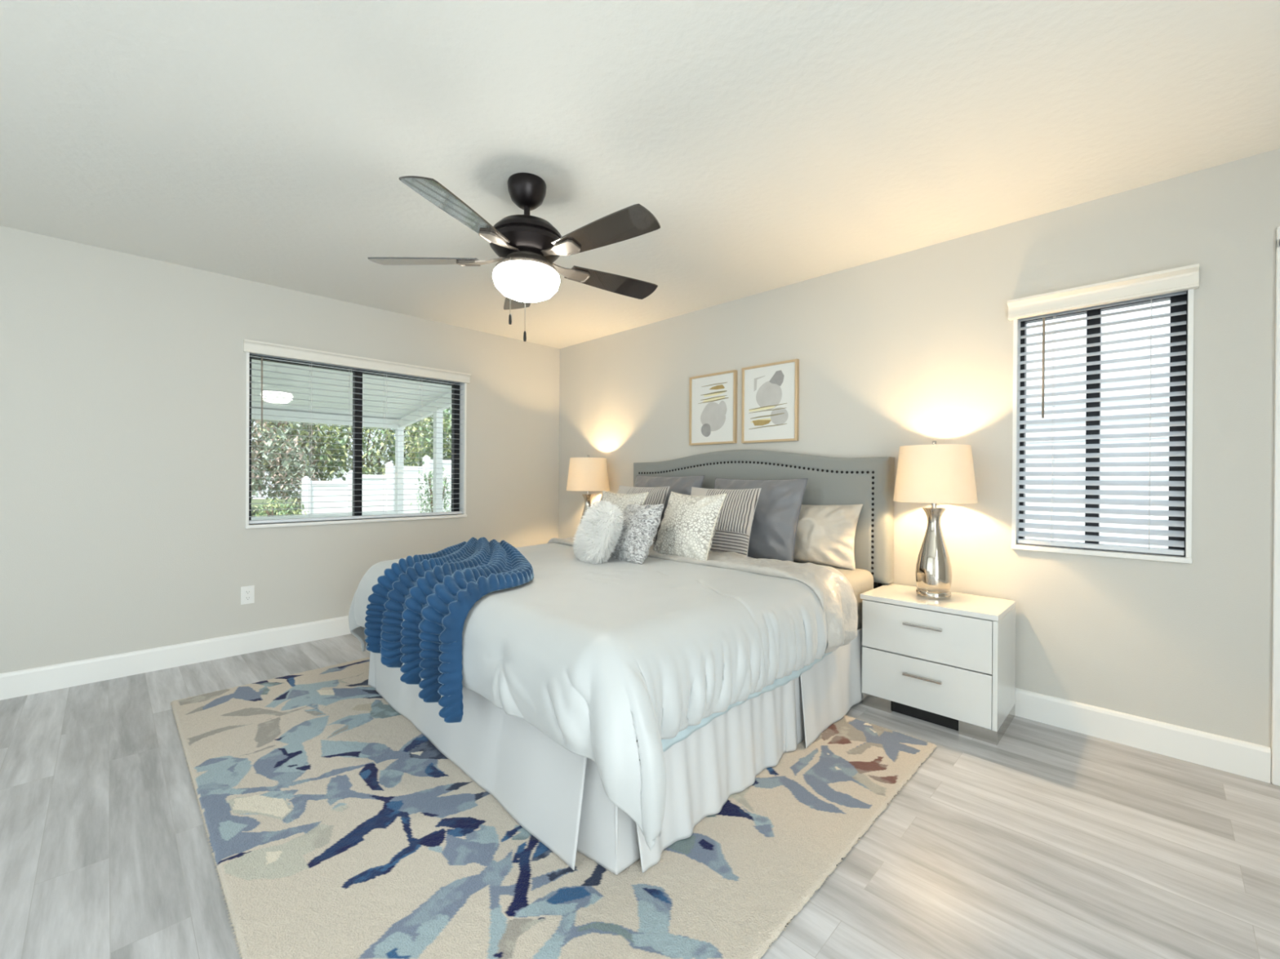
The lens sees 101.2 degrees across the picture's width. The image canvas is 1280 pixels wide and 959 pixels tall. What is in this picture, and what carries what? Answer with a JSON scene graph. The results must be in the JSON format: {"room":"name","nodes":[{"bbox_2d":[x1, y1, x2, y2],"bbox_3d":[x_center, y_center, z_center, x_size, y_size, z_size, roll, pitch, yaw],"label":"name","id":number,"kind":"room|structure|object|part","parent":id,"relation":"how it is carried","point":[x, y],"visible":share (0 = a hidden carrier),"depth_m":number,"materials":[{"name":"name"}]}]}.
{"room":"bedroom","nodes":[
{"label":"bedroom","id":0,"kind":"room"},
{"bbox_2d":[0,225,559,673],"bbox_3d":[-2.614,-0.084,3.503,0.150,2.440,5.000,1,0,45],"label":"wall","id":1,"kind":"structure","parent":0,"point":[123,375],"depth_m":3.17,"materials":[{"name":"grey paint"}]},
{"bbox_2d":[0,615,351,700],"bbox_3d":[-2.567,1.069,3.443,0.015,0.134,4.985,1,0,45],"label":"baseboard","id":2,"kind":"structure","parent":1,"relation":"attached to","point":[19,683],"depth_m":3.13,"materials":[{"name":"white paint"}]},
{"bbox_2d":[240,585,254,604],"bbox_3d":[-2.569,0.756,3.442,0.009,0.116,0.072,1,0,45],"label":"wall outlet","id":3,"kind":"object","parent":1,"relation":"attached to","point":[247,593],"visible":1,"depth_m":3.44,"materials":[{"name":"white plastic"}]},
{"bbox_2d":[244,589,250,594],"bbox_3d":[-2.567,0.736,3.440,0.003,0.029,0.032,0,0,45],"label":"socket","id":4,"kind":"object","parent":3,"relation":"attached to","point":[246,591],"depth_m":3.44,"materials":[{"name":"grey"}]},
{"bbox_2d":[244,595,250,600],"bbox_3d":[-2.567,0.776,3.440,0.003,0.029,0.032,0,0,45],"label":"socket","id":5,"kind":"object","parent":3,"relation":"attached to","point":[246,597],"depth_m":3.44,"materials":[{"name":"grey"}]},
{"bbox_2d":[244,352,466,528],"bbox_3d":[-2.076,-0.280,4.020,0.157,1.202,1.537,1,0,45],"label":"window","id":6,"kind":"structure","parent":1,"relation":"in","point":[460,432],"depth_m":4.00,"materials":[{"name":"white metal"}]},
{"bbox_3d":[-2.062,0.310,4.004,0.107,0.022,1.537,0,0,45],"label":"sill","id":7,"kind":"part","parent":6,"relation":"part of","materials":[{"name":"white paint"}]},
{"bbox_2d":[243,338,471,524],"bbox_3d":[-2.042,-0.307,3.990,0.103,1.201,1.572,1,0,45],"label":"window blinds","id":8,"kind":"object","parent":6,"relation":"attached to","point":[253,347],"visible":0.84,"depth_m":3.88,"materials":[{"name":"white plastic"}]},
{"bbox_3d":[-2.337,-0.275,3.727,0.053,1.108,0.002,0,0,45],"label":"ladder cord","id":9,"kind":"part","parent":8,"relation":"part of","materials":[{"name":"white fabric"}]},
{"bbox_3d":[-2.156,-0.275,3.909,0.053,1.108,0.002,0,0,45],"label":"ladder cord","id":10,"kind":"part","parent":8,"relation":"part of","materials":[{"name":"white fabric"}]},
{"bbox_3d":[-2.065,0.283,4.007,0.048,0.020,1.493,0,0,45],"label":"rail","id":11,"kind":"part","parent":8,"relation":"part of","materials":[{"name":"white plastic"}]},
{"bbox_3d":[-2.059,-0.848,4.003,0.052,0.034,1.497,0,0,45],"label":"head rail","id":12,"kind":"part","parent":8,"relation":"part of","materials":[{"name":"white plastic"}]},
{"bbox_3d":[-1.981,-0.275,4.087,0.053,1.108,0.002,0,0,45],"label":"ladder cord","id":13,"kind":"part","parent":8,"relation":"part of","materials":[{"name":"white fabric"}]},
{"bbox_3d":[-1.790,-0.274,4.281,0.053,1.108,0.002,0,0,45],"label":"ladder cord","id":14,"kind":"part","parent":8,"relation":"part of","materials":[{"name":"white fabric"}]},
{"bbox_2d":[0,0,1279,348],"bbox_3d":[-0.561,-1.361,1.479,5.900,0.150,5.300,1,0,45],"label":"ceiling","id":15,"kind":"structure","parent":0,"point":[771,144],"depth_m":1.91,"materials":[{"name":"white paint"}]},
{"bbox_2d":[367,172,660,342],"bbox_3d":[-0.459,-0.926,2.281,1.284,0.724,1.292,1,0,45],"label":"ceiling fan","id":16,"kind":"object","parent":15,"relation":"hanging from","point":[527,246],"visible":1,"depth_m":2.17,"materials":[{"name":"brown metal"}]},
{"bbox_3d":[-0.932,-0.953,2.294,0.469,0.006,0.144,0,12,1],"label":"blade","id":17,"kind":"part","parent":16,"relation":"part of","materials":[{"name":"grey wood"}]},
{"bbox_3d":[-0.636,-0.950,1.871,0.144,0.006,0.469,13,4,19],"label":"blade","id":18,"kind":"part","parent":16,"relation":"part of","materials":[{"name":"wood"}]},
{"bbox_3d":[-0.529,-0.791,2.148,0.003,0.235,0.003,0,0,45],"label":"pull chain","id":19,"kind":"part","parent":16,"relation":"part of","materials":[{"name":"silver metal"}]},
{"bbox_3d":[-0.621,-0.953,2.707,0.144,0.006,0.469,-12,4,-17],"label":"blade","id":20,"kind":"part","parent":16,"relation":"part of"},
{"bbox_3d":[-0.470,-0.756,2.148,0.003,0.304,0.003,0,0,45],"label":"pull chain","id":21,"kind":"part","parent":16,"relation":"part of","materials":[{"name":"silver metal"}]},
{"bbox_3d":[-0.493,-0.843,2.287,0.286,0.114,0.286,0,0,45],"label":"lamp shade","id":22,"kind":"part","parent":16,"relation":"part of","materials":[{"name":"white glass"}]},
{"bbox_3d":[-0.142,-0.948,2.022,0.469,0.006,0.144,0,-12,37],"label":"blade","id":23,"kind":"part","parent":16,"relation":"part of","materials":[{"name":"brown wood"}]},
{"bbox_3d":[-0.133,-0.949,2.538,0.469,0.006,0.144,0,-12,-35],"label":"blade","id":24,"kind":"part","parent":16,"relation":"part of","materials":[{"name":"brown wood"}]},
{"bbox_2d":[0,633,1279,958],"bbox_3d":[-0.575,1.204,1.488,5.900,0.100,5.300,1,0,45],"label":"floor","id":25,"kind":"structure","parent":0,"point":[1046,841],"depth_m":1.66,"materials":[{"name":"grey wood"}]},
{"bbox_2d":[169,657,936,958],"bbox_3d":[-0.550,1.143,2.478,2.911,0.016,2.318,1,0,45],"label":"area rug","id":26,"kind":"object","parent":25,"relation":"on","point":[335,828],"visible":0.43,"depth_m":1.64,"materials":[{"name":"carpet"}]},
{"bbox_2d":[633,449,894,588],"bbox_3d":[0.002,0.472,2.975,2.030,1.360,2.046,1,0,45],"label":"headboard","id":27,"kind":"object","parent":25,"relation":"on","point":[868,482],"visible":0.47,"depth_m":3.13,"materials":[{"name":"grey fabric"}]},
{"bbox_3d":[1.337,0.859,3.029,0.080,0.600,0.060,0,0,45],"label":"headboard leg","id":28,"kind":"part","parent":27,"relation":"part of","materials":[{"name":"black"}]},
{"bbox_3d":[-0.058,0.882,2.934,1.900,0.200,1.955,1,0,45],"label":"box spring","id":29,"kind":"object","parent":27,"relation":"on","visible":0},
{"bbox_2d":[368,627,863,875],"bbox_3d":[-0.100,0.956,2.873,2.058,0.360,2.042,1,0,45],"label":"bed skirt","id":30,"kind":"object","parent":29,"relation":"hanging from","point":[557,794],"visible":0.49,"depth_m":1.85,"materials":[{"name":"grey fabric"}]},
{"bbox_3d":[-0.820,0.954,2.197,1.830,0.360,0.068,0,0,45],"label":"panel","id":31,"kind":"part","parent":30,"relation":"part of","materials":[{"name":"grey fabric"}]},
{"bbox_3d":[0.331,0.962,1.888,0.061,0.360,1.011,0,0,45],"label":"panel","id":32,"kind":"part","parent":30,"relation":"part of","materials":[{"name":"grey fabric"}]},
{"bbox_3d":[1.008,0.963,2.575,0.056,0.359,0.910,0,0,45],"label":"panel","id":33,"kind":"part","parent":30,"relation":"part of","materials":[{"name":"grey fabric"}]},
{"bbox_2d":[793,560,873,629],"bbox_3d":[-0.058,0.638,2.925,1.940,0.283,1.980,1,0,45],"label":"mattress","id":34,"kind":"object","parent":29,"relation":"on","point":[861,580],"visible":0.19,"depth_m":2.81,"materials":[{"name":"grey fabric"}]},
{"bbox_2d":[348,537,857,851],"bbox_3d":[-0.283,0.696,2.703,2.315,0.589,1.646,1,0,45],"label":"comforter","id":35,"kind":"object","parent":34,"relation":"on","point":[611,660],"visible":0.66,"depth_m":1.80,"materials":[{"name":"white fabric"}]},
{"bbox_2d":[364,537,533,723],"bbox_3d":[-0.846,0.616,2.594,1.273,0.523,0.851,1,0,45],"label":"throw blanket","id":36,"kind":"object","parent":35,"relation":"on","point":[434,594],"visible":1,"depth_m":2.19,"materials":[{"name":"blue fabric"}]},
{"bbox_2d":[572,499,624,564],"bbox_3d":[-0.238,0.305,2.961,0.261,0.388,0.405,0,0,-22],"label":"fluffy pillow","id":37,"kind":"object","parent":35,"relation":"on","point":[600,527],"visible":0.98,"depth_m":2.84,"materials":[{"name":"white fur"}]},
{"bbox_2d":[599,490,648,513],"bbox_3d":[-0.162,0.271,3.482,0.214,0.388,0.488,0,0,-40],"label":"patterned pillow","id":38,"kind":"object","parent":35,"relation":"on","point":[622,500],"visible":0.35,"depth_m":3.40,"materials":[{"name":"beige fabric"}]},
{"bbox_2d":[608,504,664,564],"bbox_3d":[-0.033,0.302,2.962,0.207,0.341,0.402,0,0,-30],"label":"velvet pillow","id":39,"kind":"object","parent":35,"relation":"on","point":[641,524],"visible":0.79,"depth_m":2.85,"materials":[{"name":"silver fabric"}]},
{"bbox_2d":[653,491,727,560],"bbox_3d":[0.268,0.273,2.994,0.217,0.397,0.464,0,0,-37],"label":"patterned pillow","id":40,"kind":"object","parent":35,"relation":"on","point":[687,529],"visible":0.83,"depth_m":2.89,"materials":[{"name":"beige fabric"}]},
{"bbox_2d":[617,485,670,544],"bbox_3d":[-0.036,0.257,3.733,0.506,0.426,0.211,1,0,45],"label":"pleated pillow","id":41,"kind":"object","parent":34,"relation":"on","point":[656,495],"visible":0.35,"depth_m":3.63,"materials":[{"name":"grey fabric"}]},
{"bbox_2d":[634,475,705,542],"bbox_3d":[0.148,0.230,3.863,0.682,0.528,0.238,0,0,43],"label":"euro pillow","id":42,"kind":"object","parent":34,"relation":"on","point":[680,485],"visible":0.27,"depth_m":3.77,"materials":[{"name":"grey fabric"}]},
{"bbox_2d":[690,486,761,556],"bbox_3d":[0.471,0.262,3.214,0.508,0.425,0.212,0,0,40],"label":"pleated pillow","id":43,"kind":"object","parent":34,"relation":"on","point":[733,528],"visible":0.53,"depth_m":3.09,"materials":[{"name":"grey fabric"}]},
{"bbox_2d":[661,642,831,751],"bbox_3d":[0.454,0.734,2.018,0.044,0.196,1.202,1,0,45],"label":"blanket","id":44,"kind":"object","parent":34,"relation":"on","point":[667,744],"visible":0.12,"depth_m":1.87,"materials":[{"name":"grey fabric"}]},
{"bbox_2d":[714,477,808,561],"bbox_3d":[0.696,0.244,3.301,0.234,0.508,0.678,0,0,-44],"label":"euro pillow","id":45,"kind":"object","parent":34,"relation":"on","point":[774,527],"visible":0.55,"depth_m":3.14,"materials":[{"name":"grey fabric"}]},
{"bbox_2d":[793,504,862,570],"bbox_3d":[1.003,0.322,3.163,0.626,0.366,0.216,0,0,44],"label":"sleeping pillow","id":46,"kind":"object","parent":34,"relation":"on","point":[825,534],"visible":0.6,"depth_m":3.02,"materials":[{"name":"beige fabric"}]},
{"bbox_2d":[860,583,1016,745],"bbox_3d":[1.482,0.877,2.641,0.600,0.568,0.429,1,0,45],"label":"nightstand","id":47,"kind":"object","parent":25,"relation":"on","point":[950,664],"visible":0.98,"depth_m":2.48,"materials":[{"name":"white paint"}]},
{"bbox_3d":[1.340,0.943,2.498,0.170,0.012,0.025,0,0,45],"label":"handle","id":48,"kind":"part","parent":47,"relation":"part of","materials":[{"name":"silver metal"}]},
{"bbox_3d":[1.341,0.699,2.497,0.170,0.012,0.025,0,0,45],"label":"handle","id":49,"kind":"part","parent":47,"relation":"part of","materials":[{"name":"silver metal"}]},
{"bbox_3d":[1.351,0.981,2.516,0.566,0.236,0.018,0,0,45],"label":"drawer","id":50,"kind":"part","parent":47,"relation":"part of","materials":[{"name":"white paint"}]},
{"bbox_3d":[1.352,0.739,2.515,0.566,0.235,0.018,0,0,45],"label":"drawer","id":51,"kind":"part","parent":47,"relation":"part of","materials":[{"name":"white paint"}]},
{"bbox_2d":[893,440,977,599],"bbox_3d":[1.489,0.199,2.663,0.374,0.789,0.374,1,0,45],"label":"table lamp","id":52,"kind":"object","parent":47,"relation":"on","point":[935,473],"visible":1,"depth_m":2.57,"materials":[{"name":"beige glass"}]},
{"bbox_3d":[1.490,-0.012,2.663,0.022,0.320,0.022,0,0,45],"label":"stem","id":53,"kind":"part","parent":52,"relation":"part of","materials":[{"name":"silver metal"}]},
{"bbox_3d":[1.490,-0.028,2.663,0.374,0.282,0.374,0,0,45],"label":"lamp shade","id":54,"kind":"part","parent":52,"relation":"part of","materials":[{"name":"fabric"}]},
{"bbox_3d":[-0.455,0.860,4.553,0.600,0.568,0.429,1,0,45],"label":"nightstand","id":55,"kind":"object","parent":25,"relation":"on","visible":0},
{"bbox_2d":[566,454,609,524],"bbox_3d":[-0.452,0.182,4.572,0.374,0.789,0.374,1,0,45],"label":"table lamp","id":56,"kind":"object","parent":55,"relation":"on","point":[588,474],"visible":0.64,"depth_m":4.43,"materials":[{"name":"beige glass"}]},
{"bbox_3d":[-0.451,-0.045,4.571,0.374,0.282,0.374,0,0,45],"label":"lamp shade","id":57,"kind":"part","parent":56,"relation":"part of","materials":[{"name":"fabric"}]},
{"bbox_2d":[558,148,1279,748],"bbox_3d":[1.241,-0.062,3.316,5.900,2.440,0.150,1,0,45],"label":"wall","id":58,"kind":"structure","parent":0,"point":[915,347],"depth_m":2.54,"materials":[{"name":"grey paint"}]},
{"bbox_2d":[688,369,737,445],"bbox_3d":[0.535,-0.520,3.885,0.417,0.520,0.030,1,0,45],"label":"framed print","id":59,"kind":"object","parent":58,"relation":"attached to","point":[713,397],"visible":1,"depth_m":3.87,"materials":[{"name":"beige paper"}]},
{"bbox_2d":[741,359,799,443],"bbox_3d":[0.873,-0.517,3.551,0.420,0.528,0.030,1,0,45],"label":"framed print","id":60,"kind":"object","parent":58,"relation":"attached to","point":[770,406],"visible":1,"depth_m":3.54,"materials":[{"name":"beige paper"}]},
{"bbox_2d":[1010,288,1193,564],"bbox_3d":[2.109,-0.252,2.434,0.620,1.195,0.157,1,0,45],"label":"window","id":61,"kind":"structure","parent":58,"relation":"in","point":[1188,378],"depth_m":2.39,"materials":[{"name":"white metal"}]},
{"bbox_3d":[2.089,0.334,2.418,0.620,0.022,0.107,0,0,45],"label":"sill","id":62,"kind":"part","parent":61,"relation":"part of","materials":[{"name":"white paint"}]},
{"bbox_2d":[1007,263,1199,555],"bbox_3d":[2.069,-0.279,2.396,0.646,1.192,0.122,1,0,45],"label":"window blinds","id":63,"kind":"object","parent":61,"relation":"attached to","point":[1177,281],"visible":1,"depth_m":2.38,"materials":[{"name":"white plastic"}]},
{"bbox_3d":[1.987,-0.248,2.526,0.002,1.101,0.053,0,0,45],"label":"ladder cord","id":64,"kind":"part","parent":63,"relation":"part of","materials":[{"name":"white fabric"}]},
{"bbox_3d":[2.092,0.307,2.421,0.576,0.020,0.048,0,0,45],"label":"rail","id":65,"kind":"part","parent":63,"relation":"part of","materials":[{"name":"white"}]},
{"bbox_3d":[2.098,-0.817,2.417,0.580,0.034,0.052,0,0,45],"label":"head rail","id":66,"kind":"part","parent":63,"relation":"part of","materials":[{"name":"white"}]},
{"bbox_3d":[2.224,-0.246,2.291,0.002,1.101,0.053,0,0,45],"label":"ladder cord","id":67,"kind":"part","parent":63,"relation":"part of","materials":[{"name":"white fabric"}]},
{"bbox_2d":[1014,688,1271,783],"bbox_3d":[0.806,1.087,3.627,4.560,0.134,0.015,1,0,45],"label":"baseboard","id":68,"kind":"structure","parent":58,"relation":"attached to","point":[1240,757],"depth_m":2.25,"materials":[{"name":"white paint"}]},
{"bbox_2d":[1271,226,1279,786],"bbox_3d":[2.789,0.104,1.668,0.998,2.135,0.022,1,0,45],"label":"door frame","id":69,"kind":"structure","parent":58,"relation":"attached to","point":[1275,750],"depth_m":2.01,"materials":[{"name":"white paint"}]},
{"label":"outside","id":70,"kind":"structure","parent":0,"visible":0},
{"bbox_2d":[251,497,301,517],"bbox_3d":[-6.968,0.861,11.308,10.700,0.550,18.000,1,0,45],"label":"lawn","id":71,"kind":"structure","parent":70,"point":[259,501],"depth_m":12.35,"materials":[{"name":"green plant"}]},
{"bbox_2d":[251,495,309,517],"bbox_3d":[-5.447,0.558,7.957,0.740,0.661,0.816,1,0,45],"label":"shrub","id":72,"kind":"object","parent":71,"relation":"on","point":[282,512],"visible":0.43,"depth_m":7.89,"materials":[{"name":"green plant"}]},
{"bbox_2d":[251,419,319,508],"bbox_3d":[-6.938,-0.234,8.820,2.238,2.084,2.810,1,0,45],"label":"shrub","id":73,"kind":"object","parent":71,"relation":"on","point":[255,476],"visible":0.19,"depth_m":9.13,"materials":[{"name":"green plant"}]},
{"bbox_2d":[251,419,339,498],"bbox_3d":[-8.011,-0.791,9.871,4.085,3.080,3.066,0,0,-22],"label":"shrub","id":74,"kind":"object","parent":71,"relation":"on","point":[272,424],"visible":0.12,"depth_m":10.06,"materials":[{"name":"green plant"}]},
{"bbox_2d":[266,413,451,495],"bbox_3d":[-5.942,-0.928,12.046,4.530,3.362,3.094,0,0,-37],"label":"shrub","id":75,"kind":"object","parent":71,"relation":"on","point":[341,463],"visible":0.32,"depth_m":11.29,"materials":[{"name":"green plant"}]},
{"bbox_2d":[301,455,451,515],"bbox_3d":[-3.553,0.066,10.989,0.120,1.480,6.060,1,0,45],"label":"vinyl fence","id":76,"kind":"object","parent":71,"relation":"on","point":[370,486],"visible":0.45,"depth_m":9.64,"materials":[{"name":"white plastic"}]},
{"bbox_3d":[-5.640,0.372,8.876,0.120,0.860,0.120,0,0,45],"label":"post","id":77,"kind":"part","parent":76,"relation":"part of","materials":[{"name":"white plastic"}]},
{"bbox_3d":[-5.395,0.412,9.125,0.070,0.780,0.700,0,0,45],"label":"panel","id":78,"kind":"part","parent":76,"relation":"part of","materials":[{"name":"white plastic"}]},
{"bbox_3d":[-5.148,0.318,9.374,0.120,0.970,0.120,0,0,45],"label":"post","id":79,"kind":"part","parent":76,"relation":"part of","materials":[{"name":"white plastic"}]},
{"bbox_3d":[-4.920,0.358,9.605,0.070,0.890,0.650,0,0,45],"label":"panel","id":80,"kind":"part","parent":76,"relation":"part of","materials":[{"name":"white plastic"}]},
{"bbox_3d":[-4.691,0.234,9.836,0.120,1.140,0.120,0,0,45],"label":"post","id":81,"kind":"part","parent":76,"relation":"part of","materials":[{"name":"white plastic"}]},
{"bbox_3d":[-4.446,0.274,10.085,0.070,1.060,0.700,0,0,45],"label":"panel","id":82,"kind":"part","parent":76,"relation":"part of","materials":[{"name":"white plastic"}]},
{"bbox_3d":[-4.199,0.165,10.334,0.120,1.280,0.120,0,0,45],"label":"post","id":83,"kind":"part","parent":76,"relation":"part of","materials":[{"name":"white plastic"}]},
{"bbox_3d":[-3.831,0.205,10.708,0.070,1.200,1.050,0,0,45],"label":"panel","id":84,"kind":"part","parent":76,"relation":"part of","materials":[{"name":"white plastic"}]},
{"bbox_2d":[372,406,451,471],"bbox_3d":[-4.639,-1.094,14.208,3.557,3.696,4.711,0,0,22],"label":"shrub","id":85,"kind":"object","parent":71,"relation":"on","point":[446,411],"visible":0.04,"depth_m":12.94,"materials":[{"name":"green plant"}]},
{"bbox_2d":[409,461,451,512],"bbox_3d":[-3.603,0.264,9.334,0.735,1.308,0.750,0,0,14],"label":"shrub","id":86,"kind":"object","parent":71,"relation":"on","point":[430,501],"visible":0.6,"depth_m":9.27,"materials":[{"name":"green plant"}]},
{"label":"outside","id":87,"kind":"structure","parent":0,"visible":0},
{"bbox_3d":[-3.023,1.197,5.449,3.150,0.100,9.200,1,0,45],"label":"patio","id":88,"kind":"object","parent":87,"visible":0},
{"bbox_2d":[251,359,451,519],"bbox_3d":[-4.221,-0.075,4.188,3.100,2.440,5.720,1,0,45],"label":"patio cover","id":89,"kind":"object","parent":88,"relation":"on","point":[399,456],"visible":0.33,"depth_m":6.19,"materials":[{"name":"white metal"}]},
{"bbox_3d":[-5.309,0.466,5.226,0.060,0.060,5.670,0,0,45],"label":"kick rail","id":90,"kind":"part","parent":89,"relation":"part of","materials":[{"name":"white metal"}]},
{"bbox_3d":[-3.316,0.210,7.243,0.090,1.860,0.080,0,0,45],"label":"porch post","id":91,"kind":"part","parent":89,"relation":"part of","materials":[{"name":"white wood"}]},
{"bbox_3d":[-2.462,0.137,6.400,0.090,2.020,0.080,0,0,45],"label":"porch post","id":92,"kind":"part","parent":89,"relation":"part of","materials":[{"name":"white wood"}]},
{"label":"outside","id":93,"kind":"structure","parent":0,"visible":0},
{"bbox_3d":[3.428,1.271,2.982,6.800,0.100,2.450,1,0,45],"label":"yard","id":94,"kind":"structure","parent":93,"visible":0},
{"bbox_2d":[1025,300,1170,548],"bbox_3d":[4.299,-0.808,3.988,6.000,4.160,0.200,1,0,45],"label":"neighbouring house","id":95,"kind":"structure","parent":94,"relation":"on","point":[1165,310],"depth_m":4.31,"materials":[{"name":"white"}]}
]}

